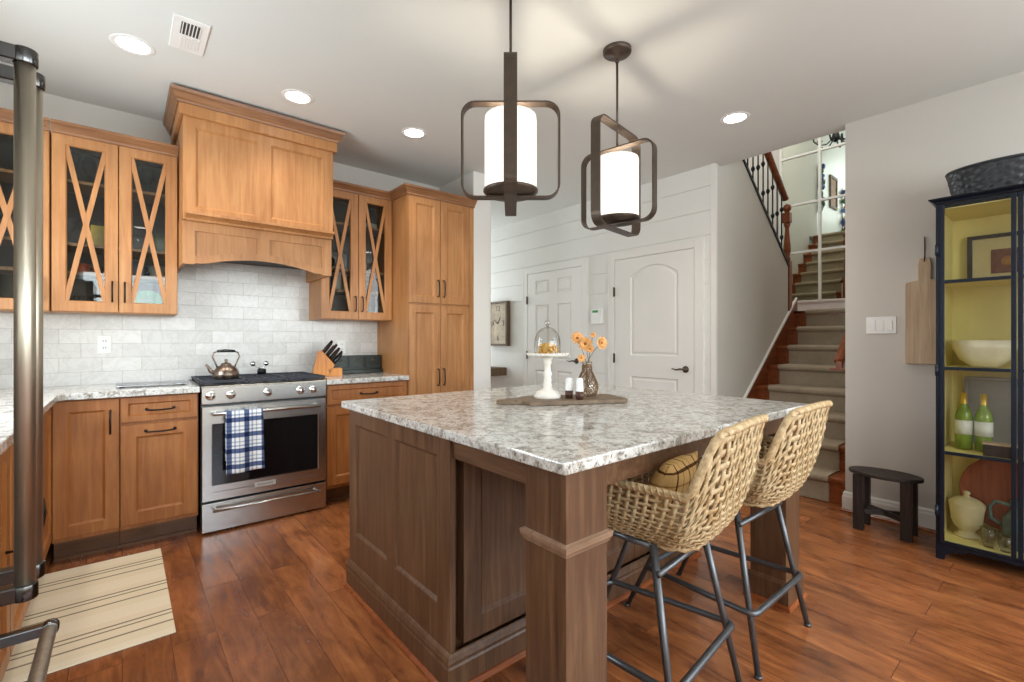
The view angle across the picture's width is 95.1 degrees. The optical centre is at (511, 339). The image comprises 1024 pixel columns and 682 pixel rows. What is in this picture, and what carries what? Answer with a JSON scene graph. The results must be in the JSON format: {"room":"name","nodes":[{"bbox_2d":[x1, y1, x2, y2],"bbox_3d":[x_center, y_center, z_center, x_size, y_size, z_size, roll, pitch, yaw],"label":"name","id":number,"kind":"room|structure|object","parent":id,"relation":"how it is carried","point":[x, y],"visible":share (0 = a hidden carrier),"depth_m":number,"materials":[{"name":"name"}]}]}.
{"room":"kitchen","nodes":[
{"label":"kitchen","id":0,"kind":"room"},
{"bbox_2d":[0,82,472,388],"bbox_3d":[-1.865,-0.160,3.489,3.695,2.760,0.710,0,0,-40],"label":"wall","id":1,"kind":"structure","parent":0,"point":[54,107],"depth_m":3.19,"materials":[{"name":"beige paint"}]},
{"bbox_2d":[0,107,55,313],"bbox_3d":[-2.881,-0.714,2.696,0.338,1.098,0.362,0,0,-40],"label":"upper cabinet","id":2,"kind":"object","parent":1,"relation":"attached to","point":[6,115],"visible":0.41,"depth_m":2.70,"materials":[{"name":"brown wood"}]},
{"bbox_2d":[0,168,12,183],"bbox_3d":[-2.903,-0.945,2.722,0.298,0.018,0.267,0,0,-40],"label":"shelf","id":3,"kind":"object","parent":2,"relation":"attached to","point":[6,175],"depth_m":2.68,"materials":[{"name":"brown wood"}]},
{"bbox_2d":[0,266,12,274],"bbox_3d":[-2.903,-0.400,2.722,0.298,0.018,0.267,0,0,-40],"label":"shelf","id":4,"kind":"object","parent":2,"relation":"attached to","point":[4,270],"depth_m":2.64,"materials":[{"name":"brown wood"}]},
{"bbox_2d":[1,236,12,246],"bbox_3d":[-2.903,-0.570,2.722,0.298,0.018,0.267,0,0,-40],"label":"shelf","id":5,"kind":"object","parent":2,"relation":"attached to","point":[6,241],"depth_m":2.70,"materials":[{"name":"brown wood"}]},
{"bbox_2d":[50,118,177,316],"bbox_3d":[-2.517,-0.714,2.998,0.597,1.098,0.362,0,0,-40],"label":"upper cabinet","id":6,"kind":"object","parent":1,"relation":"attached to","point":[125,212],"visible":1,"depth_m":2.92,"materials":[{"name":"brown wood"}]},
{"bbox_2d":[77,263,93,271],"bbox_3d":[-2.654,-0.440,2.900,0.081,0.060,0.069,0,0,-4],"label":"mug","id":7,"kind":"object","parent":6,"relation":"on","point":[82,267],"visible":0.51,"depth_m":2.88,"materials":[{"name":"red ceramic"}]},
{"bbox_2d":[91,225,103,245],"bbox_3d":[-2.573,-0.645,2.925,0.085,0.130,0.032,0,0,-40],"label":"box","id":8,"kind":"object","parent":6,"relation":"on","point":[97,232],"visible":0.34,"depth_m":2.91,"materials":[{"name":"yellow cardboard"}]},
{"bbox_2d":[67,179,164,205],"bbox_3d":[-2.539,-0.945,3.025,0.557,0.018,0.267,0,0,-40],"label":"shelf","id":9,"kind":"object","parent":6,"relation":"attached to","point":[86,188],"depth_m":3.01,"materials":[{"name":"brown wood"}]},
{"bbox_2d":[67,242,164,259],"bbox_3d":[-2.539,-0.570,3.025,0.557,0.018,0.267,0,0,-40],"label":"shelf","id":10,"kind":"object","parent":6,"relation":"attached to","point":[71,247],"depth_m":3.01,"materials":[{"name":"brown wood"}]},
{"bbox_2d":[67,271,164,283],"bbox_3d":[-2.539,-0.400,3.025,0.557,0.018,0.267,0,0,-40],"label":"shelf","id":11,"kind":"object","parent":6,"relation":"attached to","point":[83,277],"depth_m":3.01,"materials":[{"name":"brown wood"}]},
{"bbox_2d":[132,261,149,275],"bbox_3d":[-2.452,-0.460,3.067,0.104,0.100,0.089,0,0,-4],"label":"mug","id":12,"kind":"object","parent":6,"relation":"on","point":[134,263],"visible":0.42,"depth_m":3.04,"materials":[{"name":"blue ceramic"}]},
{"bbox_2d":[134,290,162,303],"bbox_3d":[-2.392,-0.257,3.079,0.200,0.140,0.012,0,0,-40],"label":"plate","id":13,"kind":"object","parent":6,"relation":"in","point":[146,296],"visible":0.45,"depth_m":3.08,"materials":[{"name":"white ceramic"}]},
{"bbox_2d":[150,266,164,276],"bbox_3d":[-2.368,-0.450,3.137,0.092,0.080,0.079,0,0,-4],"label":"mug","id":14,"kind":"object","parent":6,"relation":"on","point":[152,268],"visible":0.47,"depth_m":3.10,"materials":[{"name":"beige ceramic"}]},
{"bbox_2d":[153,234,164,251],"bbox_3d":[-2.360,-0.640,3.149,0.080,0.120,0.080,0,0,-40],"label":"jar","id":15,"kind":"object","parent":6,"relation":"on","point":[159,240],"visible":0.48,"depth_m":3.12,"materials":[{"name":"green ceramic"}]},
{"bbox_2d":[0,262,376,388],"bbox_3d":[-2.297,-0.145,3.427,2.749,0.870,0.012,0,0,-40],"label":"tile backsplash","id":16,"kind":"structure","parent":1,"relation":"attached to","point":[260,313],"depth_m":3.44,"materials":[{"name":"tile"}]},
{"bbox_2d":[97,336,111,352],"bbox_3d":[-2.687,0.030,3.089,0.072,0.116,0.009,0,0,-40],"label":"wall outlet","id":17,"kind":"object","parent":16,"relation":"attached to","point":[104,343],"visible":1,"depth_m":3.09,"materials":[{"name":"white plastic"}]},
{"bbox_2d":[337,340,345,352],"bbox_3d":[-1.488,0.060,4.087,0.072,0.116,0.009,0,0,-40],"label":"wall outlet","id":18,"kind":"object","parent":16,"relation":"attached to","point":[341,344],"visible":0.87,"depth_m":4.09,"materials":[{"name":"white plastic"}]},
{"bbox_2d":[163,83,344,282],"bbox_3d":[-1.838,-0.999,3.368,1.045,1.047,0.665,0,0,-40],"label":"range hood","id":19,"kind":"object","parent":1,"relation":"attached to","point":[255,185],"visible":0.98,"depth_m":3.12,"materials":[{"name":"brown wood"}]},
{"bbox_2d":[309,179,391,321],"bbox_3d":[-1.353,-0.714,3.967,0.595,1.098,0.362,0,0,-40],"label":"upper cabinet","id":20,"kind":"object","parent":1,"relation":"attached to","point":[354,245],"visible":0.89,"depth_m":3.91,"materials":[{"name":"brown wood"}]},
{"bbox_2d":[332,266,340,289],"bbox_3d":[-1.460,-0.510,3.897,0.076,0.200,0.075,0,0,-40],"label":"candle","id":21,"kind":"object","parent":20,"relation":"on","point":[338,283],"visible":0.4,"depth_m":3.87,"materials":[{"name":"wax"}]},
{"bbox_2d":[330,289,383,296],"bbox_3d":[-1.375,-0.400,3.994,0.555,0.018,0.267,0,0,-40],"label":"shelf","id":22,"kind":"object","parent":20,"relation":"attached to","point":[338,293],"depth_m":4.02,"materials":[{"name":"brown wood"}]},
{"bbox_2d":[331,268,383,277],"bbox_3d":[-1.375,-0.570,3.994,0.555,0.018,0.267,0,0,-40],"label":"shelf","id":23,"kind":"object","parent":20,"relation":"attached to","point":[347,271],"depth_m":4.02,"materials":[{"name":"brown wood"}]},
{"bbox_2d":[333,222,383,236],"bbox_3d":[-1.375,-0.945,3.994,0.555,0.018,0.267,0,0,-40],"label":"shelf","id":24,"kind":"object","parent":20,"relation":"attached to","point":[340,226],"depth_m":4.01,"materials":[{"name":"brown wood"}]},
{"bbox_2d":[473,171,490,389],"bbox_3d":[-0.304,-0.160,4.368,0.195,2.759,0.095,0,0,-40],"label":"trim","id":25,"kind":"structure","parent":1,"relation":"attached to","point":[482,210],"depth_m":4.33,"materials":[{"name":"white paint"}]},
{"bbox_2d":[0,0,1023,229],"bbox_3d":[-0.114,-1.690,2.506,5.130,0.300,10.200,0,0,-40],"label":"ceiling","id":26,"kind":"structure","parent":0,"point":[372,70],"depth_m":2.64,"materials":[{"name":"paint"}]},
{"bbox_2d":[109,33,155,55],"bbox_3d":[-1.980,-1.538,2.447,0.192,0.004,0.192,0,0,-40],"label":"recessed light","id":27,"kind":"object","parent":26,"relation":"in","point":[131,44],"visible":1,"depth_m":2.44,"materials":[{"name":"white plastic"}]},
{"bbox_2d":[169,13,210,55],"bbox_3d":[-1.632,-1.533,2.369,0.150,0.012,0.310,0,0,-40],"label":"ceiling vent","id":28,"kind":"object","parent":26,"relation":"in","point":[186,34],"visible":1,"depth_m":2.35,"materials":[{"name":"white plastic"}]},
{"bbox_2d":[281,89,313,104],"bbox_3d":[-1.359,-1.538,2.971,0.192,0.004,0.192,0,0,-40],"label":"recessed light","id":29,"kind":"object","parent":26,"relation":"in","point":[294,96],"visible":1,"depth_m":2.96,"materials":[{"name":"white plastic"}]},
{"bbox_2d":[401,127,426,138],"bbox_3d":[-0.729,-1.538,3.487,0.192,0.004,0.192,0,0,-40],"label":"recessed light","id":30,"kind":"object","parent":26,"relation":"in","point":[410,132],"visible":1,"depth_m":3.48,"materials":[{"name":"white plastic"}]},
{"bbox_2d":[461,0,559,215],"bbox_3d":[-0.006,-1.058,2.018,0.355,0.962,0.374,0,0,-40],"label":"pendant light","id":31,"kind":"object","parent":26,"relation":"hanging from","point":[510,126],"visible":1,"depth_m":1.93,"materials":[{"name":"white glass"}]},
{"bbox_2d":[581,41,656,236],"bbox_3d":[0.558,-1.058,2.487,0.341,0.962,0.360,0,0,-2],"label":"pendant light","id":32,"kind":"object","parent":26,"relation":"hanging from","point":[615,174],"visible":1,"depth_m":2.39,"materials":[{"name":"brown metal"}]},
{"bbox_2d":[720,111,749,124],"bbox_3d":[1.548,-1.538,3.252,0.192,0.004,0.192,0,0,-40],"label":"recessed light","id":33,"kind":"object","parent":26,"relation":"in","point":[741,116],"visible":1,"depth_m":3.25,"materials":[{"name":"white plastic"}]},
{"bbox_2d":[25,495,1023,681],"bbox_3d":[0.931,1.270,3.376,7.850,0.100,10.200,0,0,-40],"label":"floor","id":34,"kind":"structure","parent":0,"point":[268,600],"depth_m":2.04,"materials":[{"name":"brown wood"}]},
{"bbox_2d":[0,447,12,681],"bbox_3d":[-1.694,0.773,1.098,0.696,0.893,0.735,0,0,-40],"label":"base cabinet","id":35,"kind":"object","parent":34,"relation":"on","point":[5,551],"visible":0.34,"depth_m":1.52,"materials":[{"name":"brown wood"}]},
{"bbox_2d":[0,380,199,454],"bbox_3d":[-2.031,0.308,1.990,1.318,0.036,2.537,0,0,-40],"label":"countertop","id":36,"kind":"structure","parent":35,"relation":"on","point":[51,394],"depth_m":2.63,"materials":[{"name":"stone"}]},
{"bbox_2d":[116,380,188,387],"bbox_3d":[-2.312,0.283,3.013,0.360,0.014,0.270,0,0,-40],"label":"glass cutting board","id":37,"kind":"object","parent":36,"relation":"on","point":[172,382],"visible":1,"depth_m":2.96,"materials":[{"name":"clear glass"}]},
{"bbox_2d":[10,444,46,656],"bbox_3d":[-2.139,0.773,1.632,0.696,0.893,0.645,0,0,-40],"label":"base cabinet","id":38,"kind":"object","parent":34,"relation":"on","point":[18,611],"visible":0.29,"depth_m":1.61,"materials":[{"name":"brown wood"}]},
{"bbox_2d":[0,41,59,681],"bbox_3d":[-1.118,0.320,0.527,0.836,1.800,0.760,0,0,-40],"label":"refrigerator","id":39,"kind":"object","parent":34,"relation":"on","point":[28,566],"visible":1,"depth_m":0.75,"materials":[{"name":"metal"}]},
{"bbox_2d":[43,407,51,559],"bbox_3d":[-2.543,0.773,2.089,0.658,0.893,0.565,0,0,-40],"label":"base cabinet","id":40,"kind":"object","parent":34,"relation":"on","point":[47,417],"visible":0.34,"depth_m":2.44,"materials":[{"name":"brown wood"}]},
{"bbox_2d":[52,397,119,561],"bbox_3d":[-2.534,0.773,2.809,0.278,0.893,0.632,0,0,-40],"label":"base cabinet","id":41,"kind":"object","parent":34,"relation":"on","point":[85,432],"visible":0.95,"depth_m":2.60,"materials":[{"name":"brown wood"}]},
{"bbox_2d":[2,548,175,681],"bbox_3d":[-1.917,1.216,2.181,0.502,0.006,1.015,0,0,-40],"label":"kitchen rug","id":42,"kind":"object","parent":34,"relation":"on","point":[103,608],"visible":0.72,"depth_m":2.10,"materials":[{"name":"fabric"}]},
{"bbox_2d":[120,393,197,547],"bbox_3d":[-2.281,0.773,3.020,0.376,0.893,0.632,0,0,-40],"label":"base cabinet","id":43,"kind":"object","parent":34,"relation":"on","point":[159,433],"visible":0.98,"depth_m":2.81,"materials":[{"name":"brown wood"}]},
{"bbox_2d":[189,372,325,533],"bbox_3d":[-1.817,0.739,3.368,0.782,0.962,0.689,0,0,-40],"label":"range","id":44,"kind":"object","parent":34,"relation":"on","point":[291,481],"visible":0.96,"depth_m":3.15,"materials":[{"name":"silver metal"}]},
{"bbox_2d":[205,349,239,378],"bbox_3d":[-1.927,0.160,3.139,0.177,0.196,0.155,0,0,-9],"label":"tea kettle","id":45,"kind":"object","parent":44,"relation":"on","point":[226,370],"visible":1,"depth_m":3.10,"materials":[{"name":"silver metal"}]},
{"bbox_2d":[225,408,264,474],"bbox_3d":[-1.712,0.648,3.008,0.216,0.400,0.056,0,0,-40],"label":"dish towel","id":46,"kind":"object","parent":44,"relation":"hanging from","point":[244,429],"visible":1,"depth_m":2.99,"materials":[{"name":"blue fabric"}]},
{"bbox_2d":[189,378,325,385],"bbox_3d":[-1.824,0.286,3.377,0.782,0.008,0.575,0,0,-40],"label":"cooktop","id":47,"kind":"object","parent":44,"relation":"in","point":[250,381],"depth_m":3.16,"materials":[{"name":"black ceramic"}]},
{"bbox_2d":[250,361,268,373],"bbox_3d":[-1.902,0.208,3.530,0.130,0.100,0.060,0,0,-40],"label":"spice shaker","id":48,"kind":"object","parent":44,"relation":"on","point":[260,370],"visible":0.99,"depth_m":3.52,"materials":[{"name":"metal"}]},
{"bbox_2d":[324,380,406,502],"bbox_3d":[-1.287,0.773,3.846,0.649,0.893,0.632,0,0,-40],"label":"base cabinet","id":49,"kind":"object","parent":34,"relation":"on","point":[337,480],"visible":0.34,"depth_m":3.51,"materials":[{"name":"brown wood"}]},
{"bbox_2d":[325,372,408,384],"bbox_3d":[-1.289,0.308,3.847,0.655,0.036,0.630,0,0,-40],"label":"countertop","id":50,"kind":"structure","parent":49,"relation":"on","point":[380,376],"depth_m":3.67,"materials":[{"name":"stone"}]},
{"bbox_2d":[312,340,342,375],"bbox_3d":[-1.481,0.145,3.771,0.242,0.288,0.115,0,0,-28],"label":"knife block","id":51,"kind":"object","parent":50,"relation":"on","point":[323,365],"visible":0.96,"depth_m":3.73,"materials":[{"name":"orange wood"}]},
{"bbox_2d":[328,355,382,373],"bbox_3d":[-1.367,0.212,4.086,0.455,0.154,0.120,0,0,-40],"label":"organizer","id":52,"kind":"object","parent":50,"relation":"on","point":[350,364],"visible":0.7,"depth_m":4.07,"materials":[{"name":"grey metal"}]},
{"bbox_2d":[377,183,476,395],"bbox_3d":[-0.798,-0.023,4.252,0.712,2.486,0.659,0,0,-40],"label":"pantry cabinet","id":53,"kind":"object","parent":34,"relation":"on","point":[428,338],"visible":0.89,"depth_m":4.02,"materials":[{"name":"brown wood"}]},
{"bbox_2d":[341,382,808,681],"bbox_3d":[0.285,0.764,2.305,1.703,0.912,1.554,0,0,-40],"label":"kitchen island","id":54,"kind":"object","parent":34,"relation":"on","point":[481,541],"visible":0.77,"depth_m":1.74,"materials":[{"name":"wood"}]},
{"bbox_2d":[341,382,808,475],"bbox_3d":[0.287,0.325,2.308,1.697,0.033,1.552,0,0,-40],"label":"island countertop","id":55,"kind":"structure","parent":54,"relation":"on","point":[564,440],"depth_m":1.81,"materials":[{"name":"stone"}]},
{"bbox_2d":[496,394,627,405],"bbox_3d":[0.233,0.297,2.317,0.636,0.020,0.235,0,0,-14],"label":"serving board","id":56,"kind":"object","parent":55,"relation":"on","point":[599,398],"visible":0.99,"depth_m":2.23,"materials":[{"name":"wood"}]},
{"bbox_2d":[526,352,568,398],"bbox_3d":[0.176,0.175,2.325,0.218,0.223,0.216,0,0,-40],"label":"cake stand","id":57,"kind":"object","parent":56,"relation":"on","point":[547,392],"visible":0.96,"depth_m":2.30,"materials":[{"name":"white ceramic"}]},
{"bbox_2d":[534,321,560,352],"bbox_3d":[0.176,-0.013,2.325,0.130,0.164,0.130,0,0,-40],"label":"glass cloche","id":58,"kind":"object","parent":57,"relation":"on","point":[541,329],"visible":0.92,"depth_m":2.34,"materials":[{"name":"clear glass"}]},
{"bbox_2d":[538,342,557,353],"bbox_3d":[0.180,0.043,2.325,0.099,0.061,0.103,0,0,-3],"label":"crackers","id":59,"kind":"object","parent":57,"relation":"on","point":[545,348],"visible":0.97,"depth_m":2.30,"materials":[{"name":"food"}]},
{"bbox_2d":[565,378,572,397],"bbox_3d":[0.281,0.236,2.309,0.039,0.100,0.038,0,0,-40],"label":"salt grinder","id":60,"kind":"object","parent":56,"relation":"on","point":[568,382],"visible":1,"depth_m":2.29,"materials":[{"name":"brown wood"}]},
{"bbox_2d":[576,378,583,399],"bbox_3d":[0.327,0.235,2.263,0.039,0.103,0.038,0,0,-40],"label":"salt grinder","id":61,"kind":"object","parent":56,"relation":"on","point":[579,381],"visible":1,"depth_m":2.25,"materials":[{"name":"brown wood"}]},
{"bbox_2d":[578,361,597,396],"bbox_3d":[0.381,0.199,2.379,0.117,0.176,0.114,0,0,-40],"label":"flower vase","id":62,"kind":"object","parent":56,"relation":"on","point":[583,365],"visible":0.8,"depth_m":2.36,"materials":[{"name":"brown glass"}]},
{"bbox_2d":[571,331,587,382],"bbox_3d":[0.345,0.112,2.357,0.104,0.309,0.028,0,0,-19],"label":"dried flower","id":63,"kind":"object","parent":62,"relation":"in","point":[577,336],"visible":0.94,"depth_m":2.35,"materials":[{"name":"orange plant"}]},
{"bbox_2d":[578,336,592,392],"bbox_3d":[0.377,0.125,2.333,0.077,0.284,0.065,0,0,-40],"label":"dried flower","id":64,"kind":"object","parent":62,"relation":"in","point":[584,343],"visible":0.99,"depth_m":2.32,"materials":[{"name":"orange plant"}]},
{"bbox_2d":[586,336,606,384],"bbox_3d":[0.430,0.123,2.364,0.108,0.287,0.040,0,0,4],"label":"dried flower","id":65,"kind":"object","parent":62,"relation":"in","point":[601,342],"visible":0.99,"depth_m":2.36,"materials":[{"name":"orange plant"}]},
{"bbox_2d":[525,414,768,681],"bbox_3d":[0.465,0.729,1.645,0.724,0.990,0.512,0,0,44],"label":"bar stool","id":66,"kind":"object","parent":34,"relation":"on","point":[685,531],"visible":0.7,"depth_m":1.41,"materials":[{"name":"wicker"}]},
{"bbox_2d":[639,451,697,528],"bbox_3d":[0.505,0.478,1.507,0.140,0.212,0.254,0,0,43],"label":"throw pillow","id":67,"kind":"object","parent":66,"relation":"on","point":[675,474],"visible":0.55,"depth_m":1.43,"materials":[{"name":"beige fabric"}]},
{"bbox_2d":[624,400,832,680],"bbox_3d":[0.923,0.729,2.026,0.512,0.990,0.724,0,0,-40],"label":"bar stool","id":68,"kind":"object","parent":34,"relation":"on","point":[763,493],"visible":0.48,"depth_m":1.77,"materials":[{"name":"wicker"}]},
{"bbox_2d":[734,297,844,504],"bbox_3d":[2.891,0.372,4.396,1.992,1.695,0.958,0,0,-40],"label":"staircase","id":69,"kind":"structure","parent":34,"relation":"on","point":[798,361],"depth_m":4.50,"materials":[{"name":"beige carpet"}]},
{"bbox_2d":[849,466,923,542],"bbox_3d":[2.372,1.032,2.981,0.236,0.375,0.380,0,0,-40],"label":"footstool","id":70,"kind":"object","parent":34,"relation":"on","point":[907,516],"visible":1,"depth_m":2.94,"materials":[{"name":"black wood"}]},
{"bbox_2d":[928,183,1023,566],"bbox_3d":[2.748,0.217,2.501,0.475,2.005,0.730,0,0,-40],"label":"display cabinet","id":71,"kind":"object","parent":34,"relation":"on","point":[983,308],"visible":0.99,"depth_m":2.62,"materials":[{"name":"blue paint"}]},
{"bbox_2d":[955,392,972,449],"bbox_3d":[2.570,0.459,2.665,0.076,0.318,0.076,0,0,-40],"label":"wine bottle","id":72,"kind":"object","parent":71,"relation":"on","point":[963,415],"visible":1,"depth_m":2.64,"materials":[{"name":"green glass"}]},
{"bbox_2d":[948,491,985,539],"bbox_3d":[2.592,0.989,2.670,0.156,0.261,0.156,0,0,-40],"label":"urn","id":73,"kind":"object","parent":71,"relation":"in","point":[967,512],"visible":0.99,"depth_m":2.63,"materials":[{"name":"beige ceramic"}]},
{"bbox_2d":[945,276,1017,288],"bbox_3d":[2.759,-0.319,2.510,0.419,0.012,0.634,0,0,-40],"label":"shelf","id":74,"kind":"object","parent":71,"relation":"attached to","point":[1004,283],"depth_m":2.68,"materials":[{"name":"wood"}]},
{"bbox_2d":[945,365,1017,371],"bbox_3d":[2.759,0.159,2.510,0.419,0.012,0.634,0,0,-40],"label":"shelf","id":75,"kind":"object","parent":71,"relation":"attached to","point":[1004,366],"depth_m":2.69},
{"bbox_2d":[945,440,1017,462],"bbox_3d":[2.759,0.625,2.510,0.419,0.012,0.634,0,0,-40],"label":"shelf","id":76,"kind":"object","parent":71,"relation":"attached to","point":[950,444],"depth_m":2.62,"materials":[{"name":"wood"}]},
{"bbox_2d":[974,394,992,451],"bbox_3d":[2.621,0.459,2.603,0.076,0.318,0.076,0,0,-40],"label":"wine bottle","id":77,"kind":"object","parent":71,"relation":"on","point":[983,419],"visible":0.93,"depth_m":2.59,"materials":[{"name":"green glass"}]},
{"bbox_2d":[945,153,1023,195],"bbox_3d":[2.691,-0.873,2.551,0.320,0.176,0.494,0,0,-42],"label":"basket","id":78,"kind":"object","parent":71,"relation":"on","point":[1008,170],"visible":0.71,"depth_m":2.51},
{"bbox_2d":[951,340,1017,366],"bbox_3d":[2.644,0.076,2.623,0.272,0.148,0.272,0,0,-40],"label":"glass bowl","id":79,"kind":"object","parent":71,"relation":"on","point":[974,353],"visible":0.91,"depth_m":2.55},
{"bbox_2d":[959,459,1017,530],"bbox_3d":[2.850,0.880,2.664,0.030,0.444,0.444,0,0,-40],"label":"charger","id":80,"kind":"object","parent":71,"relation":"in","point":[987,481],"visible":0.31,"depth_m":2.74,"materials":[{"name":"wood"}]},
{"bbox_2d":[980,525,996,548],"bbox_3d":[2.576,1.067,2.533,0.068,0.104,0.067,0,0,-40],"label":"drinking glass","id":81,"kind":"object","parent":71,"relation":"in","point":[987,535],"visible":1,"depth_m":2.52,"materials":[{"name":"clear glass"}]},
{"bbox_2d":[964,376,1017,444],"bbox_3d":[2.895,0.418,2.623,0.025,0.399,0.530,0,0,-40],"label":"serving tray","id":82,"kind":"object","parent":71,"relation":"on","point":[998,390],"visible":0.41,"depth_m":2.72,"materials":[{"name":"grey metal"}]},
{"bbox_2d":[967,231,1017,277],"bbox_3d":[2.868,-0.471,2.665,0.018,0.290,0.400,0,0,-40],"label":"framed artwork","id":83,"kind":"object","parent":71,"relation":"on","point":[989,255],"visible":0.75,"depth_m":2.74,"materials":[{"name":"beige paper"}]},
{"bbox_2d":[982,441,1017,458],"bbox_3d":[2.576,0.582,2.472,0.057,0.071,0.129,0,0,-40],"label":"box","id":84,"kind":"object","parent":71,"relation":"on","point":[993,449],"visible":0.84,"depth_m":2.46,"materials":[{"name":"black wood"}]},
{"bbox_2d":[988,499,1017,551],"bbox_3d":[2.726,0.981,2.518,0.164,0.277,0.192,0,0,-12],"label":"glass pitcher","id":85,"kind":"object","parent":71,"relation":"in","point":[1005,524],"visible":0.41,"depth_m":2.53,"materials":[{"name":"glass"}]},
{"bbox_2d":[997,533,1010,552],"bbox_3d":[2.610,1.077,2.477,0.068,0.084,0.067,0,0,-40],"label":"drinking glass","id":86,"kind":"object","parent":71,"relation":"in","point":[1004,542],"visible":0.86,"depth_m":2.47,"materials":[{"name":"clear glass"}]},
{"bbox_2d":[718,160,787,397],"bbox_3d":[2.369,-0.407,4.650,1.610,3.254,0.100,0,0,-40],"label":"wall","id":87,"kind":"structure","parent":0,"point":[752,265],"depth_m":4.45,"materials":[{"name":"beige paint"}]},
{"bbox_2d":[743,159,788,265],"bbox_3d":[2.403,-1.440,4.679,1.520,1.274,0.124,0,0,-40],"label":"trim","id":88,"kind":"structure","parent":87,"relation":"attached to","point":[744,160],"depth_m":4.73,"materials":[{"name":"wood"}]},
{"bbox_2d":[747,152,791,318],"bbox_3d":[2.455,-1.522,4.689,1.606,2.583,0.088,0,0,-40],"label":"balustrade","id":89,"kind":"object","parent":88,"relation":"on","point":[786,218],"visible":0.52,"depth_m":5.04,"materials":[{"name":"red wood"}]},
{"bbox_2d":[491,71,1023,509],"bbox_3d":[2.900,-1.530,4.949,2.850,5.500,10.100,0,0,-40],"label":"wall","id":90,"kind":"structure","parent":0,"point":[899,160],"depth_m":3.21,"materials":[{"name":"beige paint"}]},
{"bbox_2d":[491,366,506,375],"bbox_3d":[-0.642,0.422,6.737,0.309,0.105,1.420,0,0,-40],"label":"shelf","id":91,"kind":"object","parent":90,"relation":"attached to","point":[495,371],"visible":0.24,"depth_m":6.21,"materials":[{"name":"brown wood"}]},
{"bbox_2d":[491,301,509,345],"bbox_3d":[-0.181,-0.220,6.373,0.064,0.600,0.420,0,0,-40],"label":"wall clock","id":92,"kind":"object","parent":90,"relation":"attached to","point":[500,310],"visible":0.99,"depth_m":6.33,"materials":[{"name":"brown wood"}]},
{"bbox_2d":[491,303,504,343],"bbox_3d":[-0.180,-0.220,6.373,0.025,0.544,0.364,0,0,-40],"label":"clock face","id":93,"kind":"object","parent":92,"relation":"on","point":[497,309],"depth_m":6.36,"materials":[{"name":"paper"}]},
{"bbox_2d":[526,267,580,384],"bbox_3d":[0.469,0.193,5.592,0.066,2.034,0.919,0,0,-40],"label":"door","id":94,"kind":"structure","parent":90,"relation":"in","point":[554,297],"depth_m":5.55,"materials":[{"name":"white paint"}]},
{"bbox_2d":[523,257,588,385],"bbox_3d":[0.495,0.152,5.605,0.033,2.135,1.085,0,0,-40],"label":"trim","id":95,"kind":"structure","parent":90,"relation":"attached to","point":[583,262],"depth_m":5.50,"materials":[{"name":"white paint"}]},
{"bbox_2d":[591,309,602,323],"bbox_3d":[0.920,-0.253,5.071,0.040,0.155,0.150,0,0,-40],"label":"alarm keypad","id":96,"kind":"object","parent":90,"relation":"attached to","point":[597,314],"visible":1,"depth_m":5.05,"materials":[{"name":"white plastic"}]},
{"bbox_2d":[613,248,693,392],"bbox_3d":[1.338,0.193,4.548,0.066,2.034,0.894,0,0,-40],"label":"door","id":97,"kind":"structure","parent":90,"relation":"in","point":[654,294],"depth_m":4.53,"materials":[{"name":"white paint"}]},
{"bbox_2d":[608,237,704,456],"bbox_3d":[1.363,0.152,4.562,0.033,2.135,1.060,0,0,-40],"label":"trim","id":98,"kind":"structure","parent":90,"relation":"attached to","point":[697,243],"depth_m":4.23,"materials":[{"name":"white paint"}]},
{"bbox_2d":[711,163,717,394],"bbox_3d":[1.769,-0.160,4.101,0.034,2.760,0.047,0,0,-40],"label":"trim","id":99,"kind":"structure","parent":90,"relation":"attached to","point":[714,167],"depth_m":4.09,"materials":[{"name":"white paint"}]},
{"bbox_2d":[830,333,844,370],"bbox_3d":[2.973,-0.389,3.920,1.463,1.227,0.126,0,0,-40],"label":"wall handrail","id":100,"kind":"object","parent":90,"relation":"attached to","point":[839,359],"visible":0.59,"depth_m":3.48,"materials":[{"name":"red wood"}]},
{"bbox_2d":[866,316,895,333],"bbox_3d":[2.508,-0.099,3.184,0.010,0.114,0.164,0,0,-40],"label":"light switch","id":101,"kind":"object","parent":90,"relation":"attached to","point":[874,325],"visible":1,"depth_m":3.18,"materials":[{"name":"white plastic"}]},
{"bbox_2d":[839,491,935,532],"bbox_3d":[3.686,1.150,1.874,0.156,0.140,3.966,0,0,-40],"label":"baseboard","id":102,"kind":"structure","parent":90,"relation":"attached to","point":[926,517],"depth_m":3.13,"materials":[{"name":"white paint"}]},
{"bbox_2d":[905,236,935,363],"bbox_3d":[2.643,-0.254,3.000,0.037,0.818,0.192,0,0,-40],"label":"cutting board","id":103,"kind":"object","parent":90,"relation":"hanging from","point":[920,294],"visible":0.72,"depth_m":3.00,"materials":[{"name":"wood"}]},
{"bbox_2d":[745,149,778,237],"bbox_3d":[3.877,-1.530,5.925,0.100,5.500,2.050,0,0,-40],"label":"wall","id":104,"kind":"structure","parent":0,"point":[775,153],"depth_m":6.33,"materials":[{"name":"beige paint"}]},
{"bbox_2d":[779,130,844,302],"bbox_3d":[3.991,-1.735,5.681,0.036,2.518,1.378,0,0,-40],"label":"mirror","id":105,"kind":"object","parent":104,"relation":"attached to","point":[812,172],"visible":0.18,"depth_m":5.88,"materials":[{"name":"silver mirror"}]},
{"bbox_2d":[797,300,844,310],"bbox_3d":[3.863,-0.403,5.848,0.020,0.165,1.950,0,0,-40],"label":"baseboard","id":106,"kind":"structure","parent":104,"relation":"attached to","point":[827,304],"depth_m":5.85,"materials":[{"name":"white paint"}]},
{"bbox_2d":[794,311,844,315],"bbox_3d":[3.501,0.451,5.547,0.962,1.539,1.950,0,0,-40],"label":"floor","id":107,"kind":"structure","parent":0,"point":[800,313],"depth_m":5.14,"materials":[{"name":"red wood"}]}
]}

